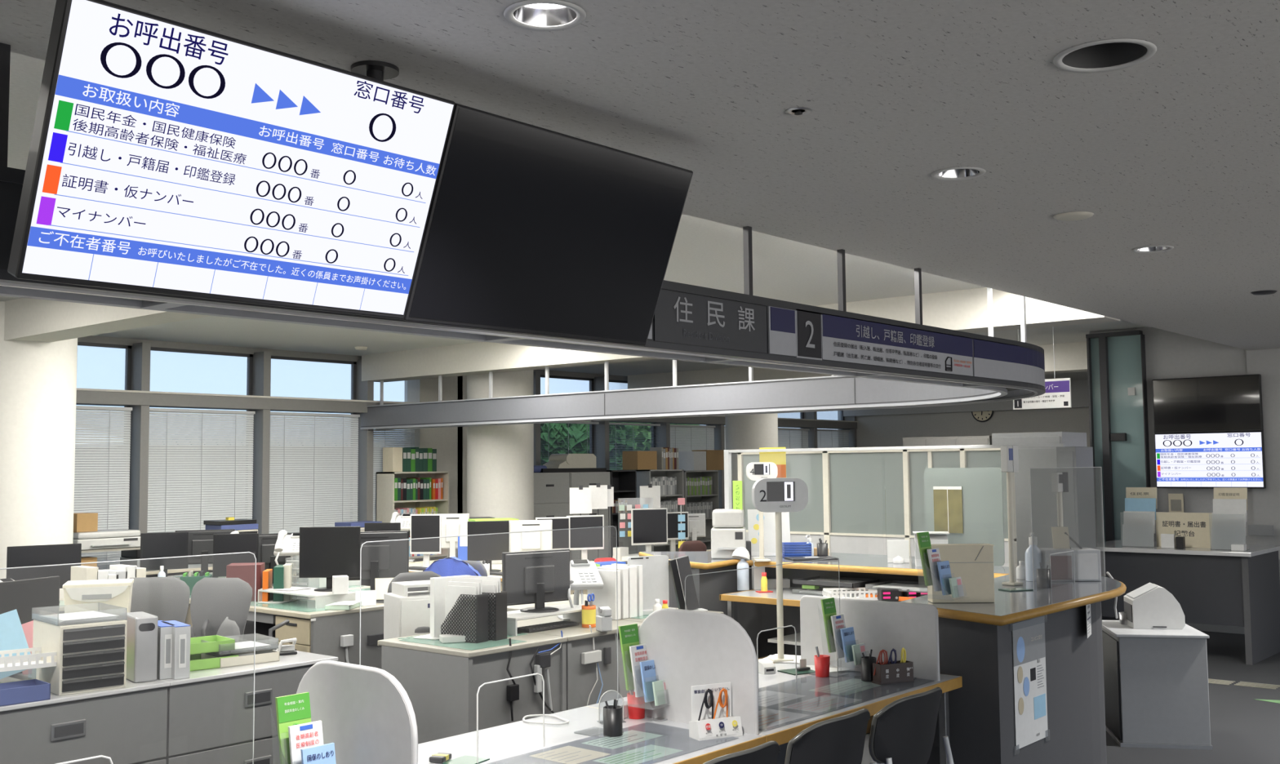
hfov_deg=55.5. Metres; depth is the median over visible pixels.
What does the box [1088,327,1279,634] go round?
wall
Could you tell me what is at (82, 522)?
cardboard box
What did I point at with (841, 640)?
rack
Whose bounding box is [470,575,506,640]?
file box
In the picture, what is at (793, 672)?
pad
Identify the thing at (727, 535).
printer
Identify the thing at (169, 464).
blind
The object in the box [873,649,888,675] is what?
eyeglasses
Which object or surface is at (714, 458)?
storage box
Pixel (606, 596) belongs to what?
binder
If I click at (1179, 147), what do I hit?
ceiling
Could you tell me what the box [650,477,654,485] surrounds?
binder
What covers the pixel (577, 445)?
tree
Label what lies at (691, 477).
binder
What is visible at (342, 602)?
paper stack
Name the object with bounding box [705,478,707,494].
binder
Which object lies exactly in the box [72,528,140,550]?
printer
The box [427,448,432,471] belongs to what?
binder
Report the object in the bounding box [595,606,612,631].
tape dispenser
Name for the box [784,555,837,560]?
folder
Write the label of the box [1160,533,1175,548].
card stand
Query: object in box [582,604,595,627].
cup
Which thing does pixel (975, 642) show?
countertop
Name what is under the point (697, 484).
binder
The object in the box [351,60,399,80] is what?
bracket
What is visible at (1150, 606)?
ticket machine
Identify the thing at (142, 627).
magazine file
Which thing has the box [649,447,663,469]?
binder
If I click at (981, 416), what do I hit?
wall clock
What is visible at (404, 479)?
book
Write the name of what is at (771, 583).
tissue box
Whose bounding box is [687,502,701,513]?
binder
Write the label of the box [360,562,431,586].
office desk
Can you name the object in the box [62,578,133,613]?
storage box
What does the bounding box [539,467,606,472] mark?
tray
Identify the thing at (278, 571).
binder
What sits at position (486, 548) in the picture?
monitor
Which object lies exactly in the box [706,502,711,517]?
binder
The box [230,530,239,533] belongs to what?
telephone
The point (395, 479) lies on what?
book
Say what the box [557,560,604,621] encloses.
telephone
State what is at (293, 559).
chest
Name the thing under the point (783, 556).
tray
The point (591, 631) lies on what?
cable
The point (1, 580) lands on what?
telephone
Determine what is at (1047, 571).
pen cup
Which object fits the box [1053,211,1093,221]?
ceiling speaker
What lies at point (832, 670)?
paper stack
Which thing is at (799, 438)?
window
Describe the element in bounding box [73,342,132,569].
window
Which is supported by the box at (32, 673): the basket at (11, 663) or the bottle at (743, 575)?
the basket at (11, 663)
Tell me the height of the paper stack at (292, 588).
0.006 m
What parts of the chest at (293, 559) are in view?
handle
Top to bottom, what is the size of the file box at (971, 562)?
0.267 m
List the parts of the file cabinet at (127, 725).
handle, drawer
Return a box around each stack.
[255,599,299,604]
[264,586,311,591]
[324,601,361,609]
[328,600,362,605]
[412,634,439,639]
[764,653,800,663]
[798,665,849,673]
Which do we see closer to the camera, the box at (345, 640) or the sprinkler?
the sprinkler
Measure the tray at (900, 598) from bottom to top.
0.030 m
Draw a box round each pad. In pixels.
[399,639,525,650]
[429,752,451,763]
[442,755,489,763]
[777,668,815,675]
[998,587,1033,591]
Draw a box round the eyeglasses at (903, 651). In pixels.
[900,647,906,662]
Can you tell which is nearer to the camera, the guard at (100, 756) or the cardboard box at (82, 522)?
the guard at (100, 756)
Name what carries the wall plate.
attached to the wall at (1168, 354)
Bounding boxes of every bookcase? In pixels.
[376,471,448,562]
[606,470,637,557]
[636,469,684,553]
[683,470,719,550]
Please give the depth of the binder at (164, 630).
5.55 m
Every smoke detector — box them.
[355,346,367,350]
[1250,290,1277,295]
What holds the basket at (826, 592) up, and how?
on the countertop at (790, 599)
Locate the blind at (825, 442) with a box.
[817,429,849,448]
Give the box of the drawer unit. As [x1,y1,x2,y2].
[383,580,430,639]
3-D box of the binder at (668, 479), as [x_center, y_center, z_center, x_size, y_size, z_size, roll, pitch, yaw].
[0.335,1.497,17.460,0.221,0.238,0.050,-4,-5,40]
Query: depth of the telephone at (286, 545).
9.24 m
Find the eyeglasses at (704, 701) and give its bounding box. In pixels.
[697,688,713,720]
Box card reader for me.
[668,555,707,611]
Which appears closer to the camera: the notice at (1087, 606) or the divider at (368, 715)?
the divider at (368, 715)
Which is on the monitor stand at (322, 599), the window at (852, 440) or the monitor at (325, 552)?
the monitor at (325, 552)
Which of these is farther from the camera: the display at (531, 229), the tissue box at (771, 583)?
the tissue box at (771, 583)
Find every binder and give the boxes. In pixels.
[156,620,173,679]
[160,620,190,679]
[273,564,284,601]
[283,563,293,600]
[402,448,406,471]
[404,447,418,471]
[406,448,410,471]
[410,448,415,471]
[418,448,422,471]
[418,448,427,471]
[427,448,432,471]
[432,448,436,471]
[587,569,621,620]
[596,566,628,618]
[601,564,637,617]
[611,564,643,616]
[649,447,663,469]
[650,476,664,494]
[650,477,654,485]
[660,478,662,495]
[660,500,671,511]
[662,447,669,469]
[662,448,665,469]
[662,448,667,469]
[664,476,666,494]
[664,500,677,511]
[667,476,676,494]
[667,477,672,494]
[667,478,670,494]
[667,501,670,512]
[669,448,671,469]
[669,448,672,469]
[671,501,673,511]
[672,448,674,469]
[672,477,675,494]
[674,448,676,469]
[675,448,678,469]
[686,502,691,513]
[686,503,688,513]
[687,477,688,495]
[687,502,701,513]
[688,476,702,494]
[688,477,691,495]
[690,503,693,513]
[691,477,694,495]
[691,478,693,495]
[694,478,696,495]
[696,478,698,495]
[700,502,704,513]
[702,476,711,494]
[702,477,704,494]
[704,502,706,517]
[705,477,709,494]
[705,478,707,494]
[706,502,708,517]
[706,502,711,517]
[710,502,712,517]
[711,476,712,494]
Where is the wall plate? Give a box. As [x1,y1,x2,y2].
[1247,524,1274,536]
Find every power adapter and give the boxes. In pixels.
[506,684,519,702]
[536,653,551,668]
[604,647,611,664]
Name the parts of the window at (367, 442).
frame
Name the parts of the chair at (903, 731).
leg, leg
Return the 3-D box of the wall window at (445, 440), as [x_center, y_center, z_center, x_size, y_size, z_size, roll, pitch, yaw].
[-4.186,1.120,13.432,0.390,3.000,25.000,-4,-5,40]
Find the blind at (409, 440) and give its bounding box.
[373,428,414,521]
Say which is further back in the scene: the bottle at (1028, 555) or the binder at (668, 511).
the binder at (668, 511)
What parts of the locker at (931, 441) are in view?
door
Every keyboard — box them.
[408,566,427,570]
[489,571,502,576]
[517,621,578,632]
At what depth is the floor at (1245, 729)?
7.74 m
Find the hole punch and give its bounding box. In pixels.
[276,638,297,655]
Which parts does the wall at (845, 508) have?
frosted pane, panel, frosted pane, panel, panel, frosted pane, frosted pane, panel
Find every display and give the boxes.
[7,0,455,319]
[402,102,693,346]
[746,462,777,561]
[751,478,808,662]
[1000,445,1023,586]
[1152,373,1263,433]
[1154,431,1266,488]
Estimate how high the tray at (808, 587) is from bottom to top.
0.030 m
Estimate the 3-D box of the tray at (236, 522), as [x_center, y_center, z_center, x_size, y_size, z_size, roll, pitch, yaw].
[-4.176,1.428,12.410,0.300,0.040,0.420,-4,-5,40]
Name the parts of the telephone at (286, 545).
cord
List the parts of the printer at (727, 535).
lid, control panel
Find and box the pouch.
[594,557,616,562]
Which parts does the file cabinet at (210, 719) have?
drawer, drawer, handle, handle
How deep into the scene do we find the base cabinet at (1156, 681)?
7.05 m
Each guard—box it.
[0,551,256,763]
[359,525,618,763]
[684,557,841,682]
[1029,466,1105,591]
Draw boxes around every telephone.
[0,577,13,582]
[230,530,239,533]
[273,529,299,564]
[390,511,414,562]
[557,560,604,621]
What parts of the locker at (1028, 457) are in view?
door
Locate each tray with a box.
[32,602,127,626]
[90,543,132,546]
[190,635,235,654]
[190,653,239,671]
[200,650,279,667]
[201,633,278,655]
[203,519,256,525]
[367,633,383,645]
[469,516,494,519]
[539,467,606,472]
[717,546,738,549]
[782,542,811,546]
[782,545,811,548]
[782,546,811,551]
[782,549,811,553]
[782,551,811,555]
[782,554,808,557]
[791,576,879,588]
[791,587,867,597]
[801,585,819,589]
[865,580,927,593]
[865,591,915,601]
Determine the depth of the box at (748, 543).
8.61 m
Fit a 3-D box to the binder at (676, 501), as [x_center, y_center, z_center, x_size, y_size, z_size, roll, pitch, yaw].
[0.444,1.835,17.561,0.221,0.256,0.051,-4,-5,40]
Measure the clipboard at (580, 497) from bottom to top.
0.760 m
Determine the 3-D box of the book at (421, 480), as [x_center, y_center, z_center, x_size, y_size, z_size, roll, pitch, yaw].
[-2.720,1.306,14.783,0.221,0.247,0.047,-4,-5,40]
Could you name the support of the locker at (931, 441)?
on the floor at (1245, 729)
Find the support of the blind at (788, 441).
attached to the wall window at (445, 440)
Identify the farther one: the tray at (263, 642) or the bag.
the bag
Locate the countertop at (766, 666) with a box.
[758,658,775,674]
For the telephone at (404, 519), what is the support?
on the office desk at (366, 583)
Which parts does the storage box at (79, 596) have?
handle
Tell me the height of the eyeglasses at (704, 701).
0.111 m
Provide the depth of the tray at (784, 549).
8.51 m
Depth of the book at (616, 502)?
16.52 m
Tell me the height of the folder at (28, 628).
0.283 m
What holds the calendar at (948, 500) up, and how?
attached to the screen at (981, 487)
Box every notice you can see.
[733,480,742,528]
[759,447,786,477]
[1085,604,1091,638]
[1168,493,1183,512]
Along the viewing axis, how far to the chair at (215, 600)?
7.64 m
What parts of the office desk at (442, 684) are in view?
panel, panel, power strip, panel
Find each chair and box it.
[129,576,208,636]
[190,577,289,650]
[216,617,239,642]
[387,571,441,593]
[461,560,487,576]
[678,540,706,551]
[703,741,780,763]
[784,708,876,763]
[868,687,953,763]
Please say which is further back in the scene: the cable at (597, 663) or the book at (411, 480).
the book at (411, 480)
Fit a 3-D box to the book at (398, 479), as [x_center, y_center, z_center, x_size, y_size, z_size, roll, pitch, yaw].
[-2.940,1.280,14.528,0.221,0.268,0.046,-4,-5,40]
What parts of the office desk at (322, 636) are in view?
panel, drawer, drawer, drawer, panel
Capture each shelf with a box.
[81,547,140,553]
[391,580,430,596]
[768,632,800,645]
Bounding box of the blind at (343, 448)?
[268,412,359,533]
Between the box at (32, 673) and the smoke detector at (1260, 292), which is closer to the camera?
the box at (32, 673)
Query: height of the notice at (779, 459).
0.210 m
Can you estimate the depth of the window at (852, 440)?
22.84 m
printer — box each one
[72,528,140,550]
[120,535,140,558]
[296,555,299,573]
[711,509,746,559]
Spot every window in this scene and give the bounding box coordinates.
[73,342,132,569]
[75,335,857,561]
[128,342,255,533]
[250,351,359,533]
[355,360,414,521]
[457,376,462,558]
[533,371,599,465]
[593,376,660,470]
[655,422,715,471]
[710,424,725,509]
[777,412,809,448]
[804,410,849,448]
[844,416,857,447]
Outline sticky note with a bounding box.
[226,517,234,520]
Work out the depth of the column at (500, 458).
13.61 m
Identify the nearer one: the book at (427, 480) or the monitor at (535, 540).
the monitor at (535, 540)
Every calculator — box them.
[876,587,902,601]
[902,589,918,597]
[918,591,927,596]
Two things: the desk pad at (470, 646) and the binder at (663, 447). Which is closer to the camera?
the desk pad at (470, 646)
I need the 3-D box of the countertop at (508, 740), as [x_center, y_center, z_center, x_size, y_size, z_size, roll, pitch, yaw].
[-0.381,1.581,3.962,0.872,0.700,1.529,-4,-5,40]
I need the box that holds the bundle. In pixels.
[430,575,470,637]
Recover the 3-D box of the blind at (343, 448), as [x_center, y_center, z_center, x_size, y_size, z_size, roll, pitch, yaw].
[-3.723,1.236,13.879,0.060,1.760,1.230,-4,-5,40]
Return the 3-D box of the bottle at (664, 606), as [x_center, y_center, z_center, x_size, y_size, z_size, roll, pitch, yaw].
[0.157,1.421,7.617,0.040,0.110,0.040,-4,-5,40]
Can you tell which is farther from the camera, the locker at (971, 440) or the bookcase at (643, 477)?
the locker at (971, 440)
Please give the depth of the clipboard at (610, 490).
12.44 m
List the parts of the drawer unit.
drawer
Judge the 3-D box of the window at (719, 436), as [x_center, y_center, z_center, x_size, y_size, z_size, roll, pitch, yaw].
[1.659,1.309,20.225,0.280,2.450,1.390,-4,-5,40]
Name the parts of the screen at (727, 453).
post, rail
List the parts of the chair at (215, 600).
armrest, backrest, armrest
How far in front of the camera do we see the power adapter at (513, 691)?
6.48 m
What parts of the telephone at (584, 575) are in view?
cord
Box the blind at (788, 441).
[777,427,809,448]
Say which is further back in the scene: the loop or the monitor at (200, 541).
the monitor at (200, 541)
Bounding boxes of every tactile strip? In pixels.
[1208,678,1235,685]
[1234,681,1279,689]
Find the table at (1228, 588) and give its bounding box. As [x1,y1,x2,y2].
[1101,540,1279,665]
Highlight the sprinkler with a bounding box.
[785,106,811,115]
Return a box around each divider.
[296,660,417,763]
[634,608,759,734]
[800,595,939,681]
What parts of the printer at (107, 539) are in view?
lid, control panel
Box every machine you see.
[542,453,595,468]
[1123,582,1185,629]
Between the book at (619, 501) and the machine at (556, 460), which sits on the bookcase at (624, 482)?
the book at (619, 501)
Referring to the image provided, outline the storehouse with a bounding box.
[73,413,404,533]
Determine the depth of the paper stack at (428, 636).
6.79 m
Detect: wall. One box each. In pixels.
[737,448,1017,567]
[837,379,1089,447]
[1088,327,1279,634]
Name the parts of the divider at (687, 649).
foot plate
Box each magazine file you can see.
[70,565,97,581]
[97,569,108,579]
[102,568,127,578]
[107,573,118,579]
[109,564,137,578]
[124,611,158,683]
[135,567,146,577]
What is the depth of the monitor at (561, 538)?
11.65 m
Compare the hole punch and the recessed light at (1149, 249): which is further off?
the hole punch
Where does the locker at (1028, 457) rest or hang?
on the floor at (1245, 729)
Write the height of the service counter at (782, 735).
0.700 m
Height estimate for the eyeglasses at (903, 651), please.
0.111 m
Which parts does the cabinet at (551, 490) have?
drawer, drawer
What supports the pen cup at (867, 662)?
on the desk mat at (784, 704)
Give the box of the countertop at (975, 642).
[638,551,1126,763]
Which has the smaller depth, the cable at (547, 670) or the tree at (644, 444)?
the cable at (547, 670)
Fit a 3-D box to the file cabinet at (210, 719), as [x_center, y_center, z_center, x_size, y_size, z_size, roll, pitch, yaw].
[-1.991,1.731,5.935,0.472,0.703,0.900,-4,-5,40]
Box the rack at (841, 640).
[820,597,866,665]
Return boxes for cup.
[481,560,489,575]
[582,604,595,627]
[603,698,622,737]
[626,689,645,719]
[813,646,830,677]
[817,537,827,556]
[861,649,875,681]
[1046,568,1050,587]
[1118,612,1127,625]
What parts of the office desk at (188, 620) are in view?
drawer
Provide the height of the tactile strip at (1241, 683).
0.006 m
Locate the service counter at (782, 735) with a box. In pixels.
[586,662,962,763]
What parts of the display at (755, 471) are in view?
plate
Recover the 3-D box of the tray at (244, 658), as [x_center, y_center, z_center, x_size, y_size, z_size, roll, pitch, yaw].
[-1.986,1.363,6.037,0.300,0.045,0.260,3,-5,-41]
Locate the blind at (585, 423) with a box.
[540,422,599,461]
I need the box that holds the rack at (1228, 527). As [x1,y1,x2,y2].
[1208,487,1248,550]
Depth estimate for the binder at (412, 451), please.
14.63 m
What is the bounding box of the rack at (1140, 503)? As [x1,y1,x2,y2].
[1120,487,1157,547]
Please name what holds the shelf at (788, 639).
attached to the countertop at (790, 599)
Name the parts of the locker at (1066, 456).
door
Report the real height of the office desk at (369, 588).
0.702 m
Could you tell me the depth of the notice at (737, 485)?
8.58 m
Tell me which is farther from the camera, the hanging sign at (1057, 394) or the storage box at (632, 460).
the storage box at (632, 460)
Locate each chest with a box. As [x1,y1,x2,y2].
[32,619,127,695]
[236,528,257,533]
[285,555,314,599]
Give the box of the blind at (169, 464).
[146,408,255,533]
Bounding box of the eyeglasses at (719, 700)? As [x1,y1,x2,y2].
[713,688,728,719]
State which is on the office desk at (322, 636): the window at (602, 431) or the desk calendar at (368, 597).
the desk calendar at (368, 597)
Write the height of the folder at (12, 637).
0.340 m
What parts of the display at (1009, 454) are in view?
plate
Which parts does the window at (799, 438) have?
frame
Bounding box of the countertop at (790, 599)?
[719,586,898,645]
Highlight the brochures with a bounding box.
[270,692,336,763]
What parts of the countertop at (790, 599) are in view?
leg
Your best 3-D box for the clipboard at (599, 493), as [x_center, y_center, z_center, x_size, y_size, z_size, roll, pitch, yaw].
[-0.421,1.417,12.330,0.135,0.780,0.153,-2,-4,24]
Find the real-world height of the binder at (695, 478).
0.245 m
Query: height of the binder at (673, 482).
0.240 m
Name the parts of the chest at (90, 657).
drawer, drawer, drawer, drawer, drawer, handle, handle, handle, handle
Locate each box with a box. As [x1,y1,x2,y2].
[0,679,50,706]
[27,668,36,679]
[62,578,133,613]
[73,512,97,532]
[80,556,97,567]
[120,557,155,570]
[205,523,257,530]
[298,577,359,587]
[332,575,348,594]
[334,520,382,527]
[340,634,353,647]
[382,447,402,471]
[439,634,466,643]
[440,577,488,643]
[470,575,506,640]
[480,560,502,564]
[581,649,601,664]
[613,546,628,560]
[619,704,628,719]
[622,450,657,470]
[679,451,706,470]
[692,449,724,470]
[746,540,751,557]
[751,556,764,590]
[767,578,790,588]
[813,547,828,555]
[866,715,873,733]
[871,660,914,684]
[912,531,949,566]
[927,543,995,603]
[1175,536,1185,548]
[1231,544,1246,551]
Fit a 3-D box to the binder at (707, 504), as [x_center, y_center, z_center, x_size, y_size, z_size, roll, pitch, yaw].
[0.920,1.904,18.112,0.221,0.225,0.052,-4,-5,40]
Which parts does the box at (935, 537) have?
lid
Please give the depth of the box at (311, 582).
9.79 m
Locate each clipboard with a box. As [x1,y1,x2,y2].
[569,485,591,559]
[588,483,607,560]
[607,484,613,557]
[640,484,660,508]
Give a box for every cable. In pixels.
[345,646,349,663]
[506,638,515,721]
[529,648,554,713]
[537,631,562,653]
[545,669,552,711]
[550,632,563,655]
[586,662,598,705]
[589,625,595,649]
[596,662,603,703]
[1106,571,1117,618]
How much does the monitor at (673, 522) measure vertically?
0.450 m
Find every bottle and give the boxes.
[157,565,165,577]
[653,599,662,612]
[662,600,668,608]
[737,558,749,591]
[760,572,767,591]
[804,534,813,555]
[1016,560,1025,579]
[1025,532,1033,581]
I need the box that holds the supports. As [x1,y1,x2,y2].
[205,648,272,657]
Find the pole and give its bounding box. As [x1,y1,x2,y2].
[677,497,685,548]
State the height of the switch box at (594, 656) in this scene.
0.064 m
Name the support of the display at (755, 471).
on the countertop at (975, 642)
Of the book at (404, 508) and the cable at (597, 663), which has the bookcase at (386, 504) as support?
the book at (404, 508)
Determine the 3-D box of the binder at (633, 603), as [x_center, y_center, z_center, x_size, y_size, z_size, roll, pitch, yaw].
[-0.131,1.331,7.749,0.240,0.315,0.070,-4,-5,40]
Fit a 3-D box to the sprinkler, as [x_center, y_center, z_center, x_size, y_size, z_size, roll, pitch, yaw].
[0.471,-0.800,3.618,0.080,0.010,0.080,-4,-5,40]
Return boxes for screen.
[724,443,1064,563]
[924,467,1004,566]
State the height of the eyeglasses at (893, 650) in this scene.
0.111 m
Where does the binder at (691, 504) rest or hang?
on the bookcase at (714, 498)
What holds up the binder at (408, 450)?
on the bookcase at (386, 504)
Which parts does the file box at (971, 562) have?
lid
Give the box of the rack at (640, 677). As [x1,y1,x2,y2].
[617,623,667,706]
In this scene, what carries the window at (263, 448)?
attached to the wall window at (445, 440)
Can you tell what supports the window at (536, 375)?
attached to the wall window at (445, 440)
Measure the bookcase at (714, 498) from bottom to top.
1.580 m
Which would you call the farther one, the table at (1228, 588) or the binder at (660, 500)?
the binder at (660, 500)
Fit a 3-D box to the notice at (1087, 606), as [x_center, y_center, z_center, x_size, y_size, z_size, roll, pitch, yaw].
[2.262,1.179,6.138,0.003,0.204,0.170,-3,-4,27]
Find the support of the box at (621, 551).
on the office desk
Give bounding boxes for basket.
[0,647,57,671]
[822,587,877,600]
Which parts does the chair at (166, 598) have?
backrest, armrest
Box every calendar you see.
[355,590,376,605]
[374,577,393,602]
[933,486,963,533]
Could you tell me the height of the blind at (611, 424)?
1.760 m
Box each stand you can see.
[257,586,355,608]
[506,604,597,635]
[612,553,639,560]
[688,682,742,741]
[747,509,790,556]
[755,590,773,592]
[796,658,810,671]
[887,540,909,564]
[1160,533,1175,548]
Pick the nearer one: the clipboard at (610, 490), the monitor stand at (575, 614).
the monitor stand at (575, 614)
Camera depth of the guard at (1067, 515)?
6.52 m
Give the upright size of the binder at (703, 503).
0.230 m
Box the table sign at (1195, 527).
[1155,511,1212,548]
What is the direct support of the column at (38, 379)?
on the floor at (1245, 729)
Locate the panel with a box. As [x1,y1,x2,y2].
[626,555,675,615]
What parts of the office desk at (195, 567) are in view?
panel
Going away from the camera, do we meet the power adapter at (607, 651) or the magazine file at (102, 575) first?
the power adapter at (607, 651)
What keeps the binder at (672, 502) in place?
on the bookcase at (643, 477)
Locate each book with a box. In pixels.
[394,478,397,501]
[395,507,408,514]
[397,478,400,500]
[400,478,406,500]
[400,479,403,500]
[406,477,420,500]
[406,478,415,500]
[406,479,413,500]
[406,480,409,500]
[412,507,421,514]
[415,479,417,500]
[420,477,431,499]
[420,479,422,499]
[422,479,426,499]
[426,479,429,499]
[427,506,435,514]
[431,478,440,499]
[431,479,435,499]
[435,479,438,499]
[440,478,443,499]
[595,560,626,566]
[613,499,621,512]
[613,501,615,513]
[615,501,617,513]
[616,499,623,512]
[625,500,627,512]
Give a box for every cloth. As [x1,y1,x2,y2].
[422,556,480,577]
[732,546,750,560]
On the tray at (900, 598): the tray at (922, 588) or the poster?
the tray at (922, 588)
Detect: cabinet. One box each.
[0,678,169,763]
[156,649,337,763]
[533,472,569,519]
[568,471,610,562]
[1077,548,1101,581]
[1102,620,1213,750]
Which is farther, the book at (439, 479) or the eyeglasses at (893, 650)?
the book at (439, 479)
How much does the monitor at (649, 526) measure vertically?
0.520 m
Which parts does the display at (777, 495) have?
plate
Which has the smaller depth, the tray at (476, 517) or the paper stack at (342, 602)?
the paper stack at (342, 602)
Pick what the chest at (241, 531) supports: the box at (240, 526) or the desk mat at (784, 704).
the box at (240, 526)
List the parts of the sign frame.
hanger rod, hanger rod, hanger rod, hanger rod, trim, hanger rod, hanger rod, sign panel, hanger rod, sign panel, hanger rod, hanger rod, sign panel, number panel, hanger rod, sign panel, hanger rod, hanger rod, sign panel, hanger rod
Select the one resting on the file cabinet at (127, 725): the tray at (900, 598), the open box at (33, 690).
the open box at (33, 690)
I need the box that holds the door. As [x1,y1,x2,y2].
[1085,330,1150,542]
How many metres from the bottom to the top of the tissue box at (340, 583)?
0.120 m
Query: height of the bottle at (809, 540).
0.155 m
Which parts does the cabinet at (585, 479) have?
drawer, drawer, drawer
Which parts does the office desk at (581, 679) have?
panel, panel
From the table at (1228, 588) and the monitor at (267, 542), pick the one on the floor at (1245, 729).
the table at (1228, 588)
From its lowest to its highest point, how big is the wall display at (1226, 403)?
0.540 m
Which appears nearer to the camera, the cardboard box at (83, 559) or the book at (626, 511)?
the cardboard box at (83, 559)
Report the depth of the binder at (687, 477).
17.72 m
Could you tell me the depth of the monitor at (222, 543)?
9.52 m
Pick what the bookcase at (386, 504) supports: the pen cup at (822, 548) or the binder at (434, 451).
the binder at (434, 451)
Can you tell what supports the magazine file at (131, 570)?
on the office desk
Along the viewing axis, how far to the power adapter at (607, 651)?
7.07 m
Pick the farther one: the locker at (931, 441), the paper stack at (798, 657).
the locker at (931, 441)
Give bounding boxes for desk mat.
[487,722,738,763]
[758,671,933,731]
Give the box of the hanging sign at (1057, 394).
[1013,329,1071,409]
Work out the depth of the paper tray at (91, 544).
11.33 m
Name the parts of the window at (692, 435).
frame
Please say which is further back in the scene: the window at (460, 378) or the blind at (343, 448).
the window at (460, 378)
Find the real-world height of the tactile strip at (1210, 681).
0.006 m
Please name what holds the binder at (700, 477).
on the bookcase at (714, 498)
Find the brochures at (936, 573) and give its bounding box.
[916,531,964,598]
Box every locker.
[902,436,928,446]
[927,436,957,445]
[957,435,991,445]
[991,431,1087,566]
[1056,446,1093,467]
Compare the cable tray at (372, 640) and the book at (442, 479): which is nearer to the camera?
the cable tray at (372, 640)
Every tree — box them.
[540,421,589,468]
[586,421,636,470]
[619,422,705,470]
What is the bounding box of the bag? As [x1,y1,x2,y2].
[533,465,546,472]
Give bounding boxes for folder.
[0,609,31,679]
[21,620,33,675]
[226,562,265,600]
[262,568,272,601]
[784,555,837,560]
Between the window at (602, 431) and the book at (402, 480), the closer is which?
the book at (402, 480)
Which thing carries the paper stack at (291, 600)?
on the office desk at (322, 636)
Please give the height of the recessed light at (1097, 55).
0.093 m
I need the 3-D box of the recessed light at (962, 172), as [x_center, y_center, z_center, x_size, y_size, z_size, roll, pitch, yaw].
[1.154,-0.798,4.417,0.192,0.093,0.192,-4,-5,40]
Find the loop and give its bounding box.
[522,714,568,724]
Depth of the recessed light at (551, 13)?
2.88 m
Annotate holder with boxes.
[179,570,212,595]
[457,529,479,561]
[582,593,595,627]
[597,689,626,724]
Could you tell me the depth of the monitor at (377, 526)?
11.91 m
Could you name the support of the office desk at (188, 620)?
on the floor at (1245, 729)
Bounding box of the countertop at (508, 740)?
[417,706,765,763]
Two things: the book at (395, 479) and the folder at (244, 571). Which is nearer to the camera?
the folder at (244, 571)
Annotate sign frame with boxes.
[0,42,1045,430]
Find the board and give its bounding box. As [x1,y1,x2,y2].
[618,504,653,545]
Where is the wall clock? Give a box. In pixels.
[971,410,993,422]
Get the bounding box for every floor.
[861,631,1279,763]
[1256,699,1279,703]
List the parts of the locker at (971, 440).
door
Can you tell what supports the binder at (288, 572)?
on the office desk at (322, 636)
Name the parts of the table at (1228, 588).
panel, panel, panel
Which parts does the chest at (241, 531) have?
drawer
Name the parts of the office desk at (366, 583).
panel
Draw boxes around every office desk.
[0,676,22,683]
[8,673,27,680]
[58,597,64,613]
[146,564,213,577]
[167,572,226,579]
[184,595,192,637]
[242,595,383,669]
[271,579,370,589]
[348,586,383,603]
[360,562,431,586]
[377,631,567,744]
[414,560,502,568]
[487,567,502,592]
[506,594,587,620]
[517,614,642,710]
[570,589,587,594]
[617,607,724,622]
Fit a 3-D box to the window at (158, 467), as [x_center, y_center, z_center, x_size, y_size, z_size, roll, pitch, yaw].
[-4.678,0.859,12.855,0.280,2.450,1.390,-4,-5,40]
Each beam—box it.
[4,297,209,342]
[627,341,1087,389]
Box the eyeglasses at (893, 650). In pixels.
[887,648,897,664]
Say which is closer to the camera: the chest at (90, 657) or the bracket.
the bracket
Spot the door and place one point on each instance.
(1117, 362)
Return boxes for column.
[0,301,77,598]
[466,369,533,519]
[724,413,777,509]
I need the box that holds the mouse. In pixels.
[414,626,430,633]
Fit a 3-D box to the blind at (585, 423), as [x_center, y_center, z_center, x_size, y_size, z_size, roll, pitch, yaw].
[-1.008,1.429,17.037,0.060,1.760,1.230,-4,-5,40]
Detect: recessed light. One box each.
[503,0,586,31]
[931,166,986,180]
[1053,38,1156,72]
[1132,244,1173,253]
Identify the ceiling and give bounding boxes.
[0,0,1279,350]
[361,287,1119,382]
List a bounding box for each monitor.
[0,576,59,674]
[6,543,81,588]
[140,531,188,577]
[175,528,235,577]
[212,533,258,577]
[258,533,293,586]
[298,526,360,591]
[348,530,408,590]
[364,522,400,531]
[409,514,441,567]
[440,513,469,557]
[467,520,509,572]
[502,548,569,613]
[509,520,552,552]
[535,516,570,550]
[566,515,604,559]
[631,507,667,551]
[667,511,688,551]
[688,513,705,541]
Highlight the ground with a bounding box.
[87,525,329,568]
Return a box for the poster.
[1009,614,1049,755]
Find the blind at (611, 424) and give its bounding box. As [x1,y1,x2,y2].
[608,422,660,470]
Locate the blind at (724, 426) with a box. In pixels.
[724,426,725,449]
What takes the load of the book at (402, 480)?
on the bookcase at (386, 504)
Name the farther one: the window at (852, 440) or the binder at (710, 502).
the window at (852, 440)

